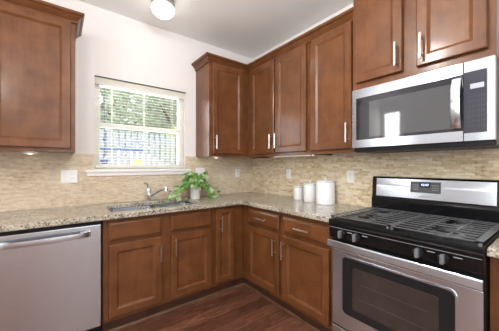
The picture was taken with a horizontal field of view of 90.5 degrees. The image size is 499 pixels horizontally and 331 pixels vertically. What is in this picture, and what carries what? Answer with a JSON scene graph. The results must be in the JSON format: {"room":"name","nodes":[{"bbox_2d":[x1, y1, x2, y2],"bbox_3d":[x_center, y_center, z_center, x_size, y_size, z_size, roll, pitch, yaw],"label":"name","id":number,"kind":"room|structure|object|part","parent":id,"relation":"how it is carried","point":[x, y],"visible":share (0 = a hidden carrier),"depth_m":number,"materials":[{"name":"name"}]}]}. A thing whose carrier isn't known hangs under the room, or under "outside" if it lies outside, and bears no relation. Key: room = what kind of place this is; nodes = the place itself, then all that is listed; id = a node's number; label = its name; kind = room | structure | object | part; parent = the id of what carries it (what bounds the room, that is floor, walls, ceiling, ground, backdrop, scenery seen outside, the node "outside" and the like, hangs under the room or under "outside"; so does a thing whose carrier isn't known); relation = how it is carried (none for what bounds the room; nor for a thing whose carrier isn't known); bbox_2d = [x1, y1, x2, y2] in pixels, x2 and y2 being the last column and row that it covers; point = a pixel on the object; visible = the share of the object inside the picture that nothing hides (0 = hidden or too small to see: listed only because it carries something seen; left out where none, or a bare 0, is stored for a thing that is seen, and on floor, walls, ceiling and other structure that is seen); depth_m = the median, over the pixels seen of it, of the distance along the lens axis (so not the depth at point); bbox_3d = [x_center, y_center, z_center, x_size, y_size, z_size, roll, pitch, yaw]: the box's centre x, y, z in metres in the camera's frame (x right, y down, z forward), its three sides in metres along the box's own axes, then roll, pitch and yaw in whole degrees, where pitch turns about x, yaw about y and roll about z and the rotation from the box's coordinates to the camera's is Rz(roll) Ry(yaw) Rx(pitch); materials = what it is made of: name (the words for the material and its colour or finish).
{"room":"kitchen","nodes":[
{"label":"kitchen","id":0,"kind":"room"},
{"bbox_2d":[100,88,108,163],"bbox_3d":[-1.537,-0.651,2.619,0.086,1.264,0.086,0,0,-37],"label":"post","id":1,"kind":"object","parent":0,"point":[104,88],"visible":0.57,"depth_m":2.62,"materials":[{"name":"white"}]},
{"bbox_3d":[-1.537,-0.693,2.619,0.004,1.180,0.005,0,0,-37],"label":"cord","id":2,"kind":"part","parent":1,"relation":"part of","materials":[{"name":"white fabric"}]},
{"bbox_2d":[2,0,252,168],"bbox_3d":[-1.820,-0.108,2.075,4.600,2.750,0.120,0,0,-37],"label":"wall","id":3,"kind":"structure","parent":0,"point":[113,45],"depth_m":2.47,"materials":[{"name":"paint"}]},
{"bbox_2d":[0,2,74,153],"bbox_3d":[-1.838,-0.619,1.737,0.998,1.028,0.394,0,0,-37],"label":"upper cabinet","id":4,"kind":"object","parent":3,"relation":"attached to","point":[37,50],"visible":0.89,"depth_m":1.78,"materials":[{"name":"brown wood"}]},
{"bbox_2d":[21,151,37,153],"bbox_3d":[-1.698,-0.107,1.916,0.100,0.034,0.100,0,0,-37],"label":"puck light","id":5,"kind":"object","parent":4,"relation":"attached to","point":[24,152],"visible":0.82,"depth_m":1.88,"materials":[{"name":"white plastic"}]},
{"bbox_2d":[0,0,84,40],"bbox_3d":[-1.820,-1.151,1.759,1.055,0.076,0.380,0,0,-37],"label":"trim","id":6,"kind":"structure","parent":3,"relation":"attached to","point":[40,6],"depth_m":1.83,"materials":[{"name":"brown wood"}]},
{"bbox_2d":[61,170,76,182],"bbox_3d":[-1.577,0.091,2.164,0.118,0.115,0.012,0,0,-37],"label":"wall plate","id":7,"kind":"object","parent":3,"relation":"attached to","point":[67,176],"visible":1,"depth_m":2.16,"materials":[{"name":"white plastic"}]},
{"bbox_2d":[0,151,252,211],"bbox_3d":[-1.165,0.120,2.494,3.050,0.466,0.010,0,0,-37],"label":"backsplash","id":8,"kind":"structure","parent":3,"relation":"attached to","point":[27,181],"depth_m":2.23,"materials":[{"name":"tile"}]},
{"bbox_2d":[85,84,190,175],"bbox_3d":[-1.117,-0.367,2.585,1.010,0.919,0.155,0,0,-37],"label":"window","id":9,"kind":"structure","parent":3,"relation":"in","point":[97,171],"depth_m":2.53,"materials":[{"name":"white plastic"}]},
{"bbox_3d":[-1.099,0.041,2.561,1.010,0.030,0.094,0,0,-37],"label":"sill","id":10,"kind":"part","parent":9,"relation":"part of","materials":[{"name":"white paint"}]},
{"bbox_3d":[-1.136,-0.398,2.626,0.780,0.044,0.042,0,0,-37],"label":"meeting rail","id":11,"kind":"part","parent":9,"relation":"part of","materials":[{"name":"white plastic"}]},
{"bbox_2d":[94,75,185,167],"bbox_3d":[-1.096,-0.411,2.573,0.884,0.858,0.066,0,0,-37],"label":"window blind","id":12,"kind":"object","parent":9,"relation":"attached to","point":[100,80],"visible":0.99,"depth_m":2.52,"materials":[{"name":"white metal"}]},
{"bbox_3d":[-1.350,-0.383,2.420,0.004,0.770,0.001,0,0,-37],"label":"ladder cord","id":13,"kind":"part","parent":12,"relation":"part of","materials":[{"name":"white fabric"}]},
{"bbox_3d":[-1.319,-0.383,2.380,0.004,0.770,0.001,0,0,-37],"label":"ladder cord","id":14,"kind":"part","parent":12,"relation":"part of","materials":[{"name":"white fabric"}]},
{"bbox_3d":[-1.101,0.010,2.580,0.864,0.016,0.044,0,0,-37],"label":"rail","id":15,"kind":"part","parent":12,"relation":"part of","materials":[{"name":"white plastic"}]},
{"bbox_3d":[-1.115,-0.383,2.599,0.004,0.770,0.001,0,0,-37],"label":"ladder cord","id":16,"kind":"part","parent":12,"relation":"part of","materials":[{"name":"white fabric"}]},
{"bbox_3d":[-1.085,-0.383,2.559,0.004,0.770,0.001,0,0,-37],"label":"ladder cord","id":17,"kind":"part","parent":12,"relation":"part of","materials":[{"name":"white fabric"}]},
{"bbox_3d":[-0.851,-0.383,2.739,0.004,0.770,0.001,0,0,-37],"label":"ladder cord","id":18,"kind":"part","parent":12,"relation":"part of","materials":[{"name":"white fabric"}]},
{"bbox_2d":[195,168,204,174],"bbox_3d":[-0.582,0.081,2.926,0.118,0.115,0.012,0,0,-37],"label":"wall plate","id":19,"kind":"object","parent":3,"relation":"attached to","point":[197,170],"visible":0.49,"depth_m":2.92,"materials":[{"name":"white plastic"}]},
{"bbox_2d":[196,62,253,157],"bbox_3d":[-0.175,-0.619,3.009,0.846,1.028,0.394,0,0,-37],"label":"upper cabinet","id":20,"kind":"object","parent":3,"relation":"attached to","point":[221,91],"visible":0.73,"depth_m":2.77,"materials":[{"name":"brown wood"}]},
{"bbox_3d":[-0.356,-0.258,2.650,0.013,0.150,0.042,0,0,-37],"label":"handle","id":21,"kind":"part","parent":20,"relation":"part of","materials":[{"name":"silver metal"}]},
{"bbox_3d":[-0.235,-0.623,2.780,0.397,0.973,0.021,0,0,-37],"label":"door","id":22,"kind":"part","parent":20,"relation":"part of","materials":[{"name":"brown wood"}]},
{"bbox_2d":[191,7,352,72],"bbox_3d":[0.074,-1.151,2.380,0.590,0.076,1.696,0,0,-37],"label":"trim","id":23,"kind":"structure","parent":20,"relation":"attached to","point":[346,16],"depth_m":2.47,"materials":[{"name":"brown wood"}]},
{"bbox_2d":[235,169,239,176],"bbox_3d":[-0.156,0.091,3.254,0.070,0.115,0.008,0,0,-37],"label":"wall plate","id":24,"kind":"object","parent":3,"relation":"attached to","point":[237,171],"visible":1,"depth_m":3.25,"materials":[{"name":"white plastic"}]},
{"bbox_2d":[100,285,314,330],"bbox_3d":[-0.203,1.317,-0.037,4.840,0.100,5.440,0,0,-37],"label":"floor","id":25,"kind":"structure","parent":0,"point":[240,308],"depth_m":2.07,"materials":[{"name":"brown wood"}]},
{"bbox_2d":[0,221,100,330],"bbox_3d":[-1.474,0.833,1.818,0.608,0.868,0.649,0,0,-37],"label":"dishwasher","id":26,"kind":"object","parent":25,"relation":"on","point":[50,277],"visible":0.98,"depth_m":1.61,"materials":[{"name":"silver metal"}]},
{"bbox_3d":[-1.296,0.475,1.580,0.466,0.043,0.055,0,0,-37],"label":"handle","id":27,"kind":"part","parent":26,"relation":"part of","materials":[{"name":"metal"}]},
{"bbox_2d":[101,202,212,330],"bbox_3d":[-0.874,0.830,2.307,0.918,0.875,0.657,0,0,-37],"label":"base cabinet","id":28,"kind":"object","parent":25,"relation":"on","point":[151,264],"visible":0.87,"depth_m":2.02,"materials":[{"name":"brown wood"}]},
{"bbox_3d":[-0.887,0.861,1.948,0.391,0.541,0.021,0,0,-37],"label":"door","id":29,"kind":"part","parent":28,"relation":"part of","materials":[{"name":"brown wood"}]},
{"bbox_3d":[-0.629,0.692,2.108,0.013,0.150,0.042,0,0,-37],"label":"handle","id":30,"kind":"part","parent":28,"relation":"part of","materials":[{"name":"silver metal"}]},
{"bbox_3d":[-0.518,0.861,2.231,0.393,0.541,0.021,0,0,-37],"label":"door","id":31,"kind":"part","parent":28,"relation":"part of","materials":[{"name":"brown wood"}]},
{"bbox_2d":[107,282,320,330],"bbox_3d":[-0.236,1.258,1.805,1.324,0.016,1.146,0,0,-37],"label":"trim","id":32,"kind":"structure","parent":25,"relation":"on","point":[243,283],"depth_m":2.17,"materials":[{"name":"brown wood"}]},
{"bbox_2d":[211,204,243,293],"bbox_3d":[-0.131,0.830,2.870,0.941,0.875,0.647,0,0,-37],"label":"base cabinet","id":33,"kind":"object","parent":25,"relation":"on","point":[227,220],"visible":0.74,"depth_m":2.47,"materials":[{"name":"brown wood"}]},
{"bbox_3d":[-0.242,0.773,2.442,0.204,0.716,0.021,0,0,-37],"label":"door","id":34,"kind":"part","parent":33,"relation":"part of","materials":[{"name":"brown wood"}]},
{"bbox_2d":[243,205,332,330],"bbox_3d":[0.457,0.830,2.333,0.647,0.875,1.146,0,0,-37],"label":"base cabinet","id":35,"kind":"object","parent":25,"relation":"on","point":[287,258],"visible":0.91,"depth_m":2.04,"materials":[{"name":"brown wood"}]},
{"bbox_2d":[0,192,369,231],"bbox_3d":[-0.653,0.372,1.825,3.049,0.038,1.695,0,0,-37],"label":"countertop","id":36,"kind":"structure","parent":35,"relation":"on","point":[56,216],"depth_m":2.04,"materials":[{"name":"stone"}]},
{"bbox_2d":[109,202,191,211],"bbox_3d":[-0.873,0.486,2.302,0.780,0.190,0.420,0,0,-37],"label":"sink","id":37,"kind":"object","parent":36,"relation":"in","point":[180,203],"visible":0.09,"depth_m":2.43,"materials":[{"name":"metal"}]},
{"bbox_3d":[-1.018,0.486,2.192,0.416,0.190,0.420,0,0,-37],"label":"bowl","id":38,"kind":"part","parent":37,"relation":"part of","materials":[{"name":"metal"}]},
{"bbox_3d":[-0.705,0.471,2.431,0.356,0.160,0.420,0,0,-37],"label":"bowl","id":39,"kind":"part","parent":37,"relation":"part of","materials":[{"name":"metal"}]},
{"bbox_2d":[144,182,167,200],"bbox_3d":[-0.914,0.257,2.452,0.301,0.192,0.078,0,0,22],"label":"kitchen faucet","id":40,"kind":"object","parent":36,"relation":"on","point":[149,194],"visible":1,"depth_m":2.48,"materials":[{"name":"silver metal"}]},
{"bbox_3d":[-0.916,0.261,2.446,0.215,0.115,0.038,0,0,29],"label":"spout","id":41,"kind":"part","parent":40,"relation":"part of","materials":[{"name":"silver metal"}]},
{"bbox_2d":[166,171,219,200],"bbox_3d":[-0.557,0.203,2.666,0.662,0.299,0.279,0,0,-37],"label":"potted plant","id":42,"kind":"object","parent":36,"relation":"on","point":[196,181],"visible":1,"depth_m":2.60,"materials":[{"name":"green plant"}]},
{"bbox_3d":[-0.581,0.287,2.652,0.116,0.130,0.116,0,0,-37],"label":"pot","id":43,"kind":"part","parent":42,"relation":"part of","materials":[{"name":"white ceramic"}]},
{"bbox_2d":[294,184,302,199],"bbox_3d":[0.523,0.270,2.637,0.107,0.166,0.107,0,0,-37],"label":"canister","id":44,"kind":"object","parent":36,"relation":"on","point":[298,189],"visible":0.88,"depth_m":2.59,"materials":[{"name":"white ceramic"}]},
{"bbox_2d":[303,181,315,201],"bbox_3d":[0.611,0.251,2.490,0.134,0.202,0.134,0,0,-37],"label":"canister","id":45,"kind":"object","parent":36,"relation":"on","point":[309,189],"visible":0.88,"depth_m":2.43,"materials":[{"name":"white ceramic"}]},
{"bbox_2d":[316,178,334,204],"bbox_3d":[0.713,0.231,2.324,0.172,0.242,0.172,0,0,-37],"label":"canister","id":46,"kind":"object","parent":36,"relation":"on","point":[325,189],"visible":0.99,"depth_m":2.25,"materials":[{"name":"white ceramic"}]},
{"bbox_3d":[0.713,0.136,2.324,0.170,0.014,0.170,0,0,-37],"label":"lid","id":47,"kind":"part","parent":46,"relation":"part of","materials":[{"name":"white ceramic"}]},
{"bbox_3d":[0.121,0.496,2.323,0.021,0.135,0.446,0,0,-37],"label":"drawer","id":48,"kind":"part","parent":35,"relation":"part of","materials":[{"name":"brown wood"}]},
{"bbox_3d":[0.121,0.862,2.323,0.021,0.539,0.446,0,0,-37],"label":"door","id":49,"kind":"part","parent":35,"relation":"part of","materials":[{"name":"brown wood"}]},
{"bbox_3d":[0.207,0.707,2.162,0.042,0.150,0.014,0,0,-37],"label":"handle","id":50,"kind":"part","parent":35,"relation":"part of","materials":[{"name":"silver metal"}]},
{"bbox_3d":[0.274,0.707,2.075,0.042,0.150,0.014,0,0,-37],"label":"handle","id":51,"kind":"part","parent":35,"relation":"part of","materials":[{"name":"silver metal"}]},
{"bbox_3d":[0.401,0.496,1.908,0.042,0.013,0.150,0,0,-37],"label":"handle","id":52,"kind":"part","parent":35,"relation":"part of","materials":[{"name":"silver metal"}]},
{"bbox_3d":[0.425,0.496,1.927,0.021,0.135,0.459,0,0,-37],"label":"drawer","id":53,"kind":"part","parent":35,"relation":"part of","materials":[{"name":"brown wood"}]},
{"bbox_3d":[0.425,0.862,1.927,0.021,0.539,0.459,0,0,-37],"label":"door","id":54,"kind":"part","parent":35,"relation":"part of","materials":[{"name":"brown wood"}]},
{"bbox_2d":[327,176,498,330],"bbox_3d":[1.016,0.675,1.549,0.705,1.184,0.766,0,0,-37],"label":"gas range","id":55,"kind":"object","parent":25,"relation":"on","point":[417,259],"visible":1,"depth_m":1.41,"materials":[{"name":"silver metal"}]},
{"bbox_3d":[0.793,1.141,1.379,0.014,0.161,0.754,0,0,-37],"label":"storage drawer","id":56,"kind":"part","parent":55,"relation":"part of","materials":[{"name":"metal"}]},
{"bbox_2d":[327,237,483,330],"bbox_3d":[0.774,0.766,1.364,0.064,0.574,0.766,0,0,-37],"label":"oven","id":57,"kind":"object","parent":55,"relation":"in","point":[374,288],"depth_m":1.33,"materials":[{"name":"metal"}]},
{"bbox_3d":[0.780,0.424,1.369,0.050,0.100,0.762,0,0,-37],"label":"control panel","id":58,"kind":"part","parent":55,"relation":"part of","materials":[{"name":"black metal"}]},
{"bbox_2d":[329,210,498,253],"bbox_3d":[1.016,0.362,1.549,0.644,0.023,0.764,0,0,-37],"label":"cooktop","id":59,"kind":"object","parent":55,"relation":"in","point":[441,242],"depth_m":1.37,"materials":[{"name":"metal"}]},
{"bbox_3d":[0.848,0.434,1.243,0.020,0.048,0.048,0,0,-37],"label":"knob","id":60,"kind":"part","parent":55,"relation":"part of","materials":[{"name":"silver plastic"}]},
{"bbox_3d":[1.220,0.148,1.719,0.008,0.077,0.180,0,0,-37],"label":"control glass","id":61,"kind":"part","parent":55,"relation":"part of","materials":[{"name":"black glass"}]},
{"bbox_3d":[1.228,0.164,1.710,0.013,0.138,0.689,0,0,-37],"label":"steel panel","id":62,"kind":"part","parent":55,"relation":"part of","materials":[{"name":"silver metal"}]},
{"bbox_3d":[0.910,0.434,1.162,0.020,0.048,0.048,0,0,-37],"label":"knob","id":63,"kind":"part","parent":55,"relation":"part of","materials":[{"name":"black plastic"}]},
{"bbox_3d":[1.020,0.345,1.277,0.150,0.012,0.150,0,0,-37],"label":"burner","id":64,"kind":"part","parent":55,"relation":"part of","materials":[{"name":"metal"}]},
{"bbox_3d":[1.250,0.345,1.453,0.108,0.012,0.108,0,0,-37],"label":"burner","id":65,"kind":"part","parent":55,"relation":"part of","materials":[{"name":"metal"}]},
{"bbox_2d":[490,257,498,330],"bbox_3d":[1.454,0.830,1.031,0.647,0.875,0.580,0,0,-37],"label":"base cabinet","id":66,"kind":"object","parent":25,"relation":"on","point":[494,262],"visible":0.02,"depth_m":1.09,"materials":[{"name":"brown wood"}]},
{"bbox_2d":[487,237,498,257],"bbox_3d":[1.461,0.372,1.037,0.649,0.038,0.584,0,0,-37],"label":"countertop","id":67,"kind":"structure","parent":66,"relation":"on","point":[493,249],"depth_m":1.06,"materials":[{"name":"stone"}]},
{"bbox_2d":[78,0,352,58],"bbox_3d":[-0.203,-1.533,-0.037,4.840,0.100,5.440,0,0,-37],"label":"ceiling","id":68,"kind":"structure","parent":0,"point":[247,28],"depth_m":2.49,"materials":[{"name":"paint"}]},
{"bbox_2d":[151,0,174,18],"bbox_3d":[-0.774,-1.408,2.214,0.200,0.149,0.200,0,0,-37],"label":"ceiling light","id":69,"kind":"object","parent":68,"relation":"attached to","point":[163,9],"visible":1,"depth_m":2.16,"materials":[{"name":"white glass"}]},
{"bbox_2d":[253,3,498,157],"bbox_3d":[1.634,-0.108,1.445,0.120,2.750,5.320,0,0,-37],"label":"wall","id":70,"kind":"structure","parent":0,"point":[351,5],"depth_m":2.52,"materials":[{"name":"paint"}]},
{"bbox_2d":[248,43,310,157],"bbox_3d":[0.366,-0.619,2.678,0.394,1.028,0.922,0,0,-37],"label":"upper cabinet","id":71,"kind":"object","parent":70,"relation":"attached to","point":[278,89],"visible":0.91,"depth_m":2.51,"materials":[{"name":"brown wood"}]},
{"bbox_3d":[0.137,-0.623,2.738,0.021,0.973,0.396,0,0,-37],"label":"door","id":72,"kind":"part","parent":71,"relation":"part of","materials":[{"name":"brown wood"}]},
{"bbox_3d":[0.215,-0.258,2.585,0.042,0.150,0.014,0,0,-37],"label":"handle","id":73,"kind":"part","parent":71,"relation":"part of","materials":[{"name":"silver metal"}]},
{"bbox_3d":[0.392,-0.623,2.404,0.021,0.973,0.401,0,0,-37],"label":"door","id":74,"kind":"part","parent":71,"relation":"part of","materials":[{"name":"brown wood"}]},
{"bbox_2d":[274,155,311,156],"bbox_3d":[0.420,-0.109,2.451,0.026,0.032,0.485,0,0,-37],"label":"light bar","id":75,"kind":"object","parent":71,"relation":"attached to","point":[290,155],"visible":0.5,"depth_m":2.42,"materials":[{"name":"white plastic"}]},
{"bbox_2d":[286,169,290,178],"bbox_3d":[0.449,0.091,2.867,0.012,0.115,0.070,0,0,-37],"label":"wall plate","id":76,"kind":"object","parent":70,"relation":"attached to","point":[288,171],"visible":1,"depth_m":2.86,"materials":[{"name":"white plastic"}]},
{"bbox_2d":[310,21,375,154],"bbox_3d":[0.782,-0.619,2.135,0.394,1.028,0.440,0,0,-37],"label":"upper cabinet","id":77,"kind":"object","parent":70,"relation":"attached to","point":[331,53],"visible":0.75,"depth_m":2.03,"materials":[{"name":"brown wood"}]},
{"bbox_3d":[0.666,-0.623,2.046,0.021,0.973,0.386,0,0,-37],"label":"door","id":78,"kind":"part","parent":77,"relation":"part of","materials":[{"name":"brown wood"}]},
{"bbox_3d":[0.688,-0.619,2.062,0.019,1.028,0.440,0,0,-37],"label":"frame","id":79,"kind":"part","parent":77,"relation":"part of","materials":[{"name":"brown wood"}]},
{"bbox_3d":[0.743,-0.258,1.896,0.042,0.150,0.014,0,0,-37],"label":"handle","id":80,"kind":"part","parent":77,"relation":"part of","materials":[{"name":"silver metal"}]},
{"bbox_2d":[347,170,353,182],"bbox_3d":[0.919,0.097,2.256,0.008,0.115,0.070,0,0,-37],"label":"wall plate","id":81,"kind":"object","parent":70,"relation":"attached to","point":[350,173],"visible":1,"depth_m":2.25,"materials":[{"name":"white plastic"}]},
{"bbox_2d":[252,149,498,206],"bbox_3d":[0.969,0.124,2.207,0.010,0.457,3.039,0,0,-37],"label":"backsplash","id":82,"kind":"structure","parent":70,"relation":"attached to","point":[268,174],"depth_m":2.17,"materials":[{"name":"tile"}]},
{"bbox_2d":[352,55,498,152],"bbox_3d":[1.124,-0.328,1.632,0.438,0.457,0.760,0,0,-37],"label":"microwave","id":83,"kind":"object","parent":70,"relation":"attached to","point":[455,107],"visible":1,"depth_m":1.44,"materials":[{"name":"silver metal"}]},
{"bbox_3d":[0.963,-0.343,1.587,0.028,0.424,0.636,0,0,-37],"label":"door","id":84,"kind":"part","parent":83,"relation":"part of","materials":[{"name":"metal"}]},
{"bbox_3d":[0.961,-0.340,1.565,0.003,0.301,0.603,0,0,-37],"label":"door glass","id":85,"kind":"part","parent":83,"relation":"part of","materials":[{"name":"black glass"}]},
{"bbox_3d":[1.106,-0.337,1.327,0.038,0.268,0.038,0,0,-37],"label":"handle","id":86,"kind":"part","parent":83,"relation":"part of","materials":[{"name":"metal"}]},
{"bbox_3d":[1.174,-0.336,1.287,0.003,0.322,0.092,0,0,-37],"label":"control glass","id":87,"kind":"part","parent":83,"relation":"part of","materials":[{"name":"black glass"}]},
{"bbox_3d":[1.195,-0.343,1.285,0.028,0.424,0.122,0,0,-37],"label":"control frame","id":88,"kind":"part","parent":83,"relation":"part of","materials":[{"name":"metal"}]},
{"bbox_2d":[353,0,498,90],"bbox_3d":[1.129,-0.945,1.636,0.450,0.776,0.762,0,0,-37],"label":"upper cabinet","id":89,"kind":"object","parent":70,"relation":"attached to","point":[393,40],"visible":0.91,"depth_m":1.52,"materials":[{"name":"brown wood"}]},
{"bbox_3d":[0.873,-0.952,1.684,0.021,0.702,0.305,0,0,-37],"label":"door","id":90,"kind":"part","parent":89,"relation":"part of","materials":[{"name":"brown wood"}]},
{"bbox_3d":[0.924,-0.708,1.567,0.042,0.150,0.014,0,0,-37],"label":"handle","id":91,"kind":"part","parent":89,"relation":"part of","materials":[{"name":"silver metal"}]},
{"bbox_3d":[1.008,-0.708,1.457,0.042,0.150,0.014,0,0,-37],"label":"handle","id":92,"kind":"part","parent":89,"relation":"part of","materials":[{"name":"silver metal"}]},
{"bbox_3d":[1.108,-0.952,1.376,0.021,0.702,0.314,0,0,-37],"label":"door","id":93,"kind":"part","parent":89,"relation":"part of","materials":[{"name":"brown wood"}]},
{"label":"outside","id":94,"kind":"structure","parent":0,"visible":0},
{"bbox_3d":[-4.251,1.567,9.036,18.000,0.100,13.870,0,0,-37],"label":"ground","id":95,"kind":"structure","parent":94,"visible":0},
{"bbox_2d":[100,87,146,158],"bbox_3d":[-3.852,-0.696,6.324,2.352,4.438,2.318,0,0,-37],"label":"tree","id":96,"kind":"object","parent":95,"relation":"on","point":[116,114],"visible":0.2,"depth_m":6.22,"materials":[{"name":"green plant"}]},
{"bbox_2d":[100,129,176,163],"bbox_3d":[-1.444,0.489,4.211,3.494,2.056,0.055,0,0,-37],"label":"picket fence","id":97,"kind":"object","parent":95,"relation":"on","point":[128,139],"visible":0.08,"depth_m":3.93,"materials":[{"name":"white wood"}]},
{"bbox_2d":[100,148,142,150],"bbox_3d":[-2.205,-0.261,3.566,1.300,0.055,0.040,0,0,-37],"label":"pole","id":98,"kind":"object","parent":97,"relation":"attached to","point":[121,149],"visible":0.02,"depth_m":3.76,"materials":[{"name":"blue paint"}]},
{"bbox_2d":[133,159,142,163],"bbox_3d":[-1.759,-0.028,3.896,0.140,0.150,0.061,0,0,-37],"label":"sign","id":99,"kind":"object","parent":97,"relation":"attached to","point":[134,160],"visible":0.44,"depth_m":3.86,"materials":[{"name":"yellow paint"}]},
{"bbox_3d":[-1.467,-0.393,4.205,3.450,0.080,0.037,0,0,-37],"label":"rail","id":100,"kind":"part","parent":97,"relation":"part of","materials":[{"name":"white wood"}]},
{"bbox_2d":[127,93,176,161],"bbox_3d":[-3.602,-1.721,12.178,4.357,6.487,4.439,0,0,-37],"label":"tree","id":101,"kind":"object","parent":95,"relation":"on","point":[148,114],"visible":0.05,"depth_m":11.07,"materials":[{"name":"green plant"}]},
{"bbox_2d":[145,95,176,154],"bbox_3d":[-2.171,-0.763,7.905,2.293,4.572,2.312,0,0,-37],"label":"tree","id":102,"kind":"object","parent":95,"relation":"on","point":[163,121],"visible":0.16,"depth_m":7.53,"materials":[{"name":"green plant"}]},
{"bbox_2d":[159,125,176,163],"bbox_3d":[-1.607,0.319,5.356,0.738,2.421,0.700,0,0,-37],"label":"shrub","id":103,"kind":"object","parent":95,"relation":"on","point":[175,135],"visible":0.06,"depth_m":5.27,"materials":[{"name":"green plant"}]}
]}

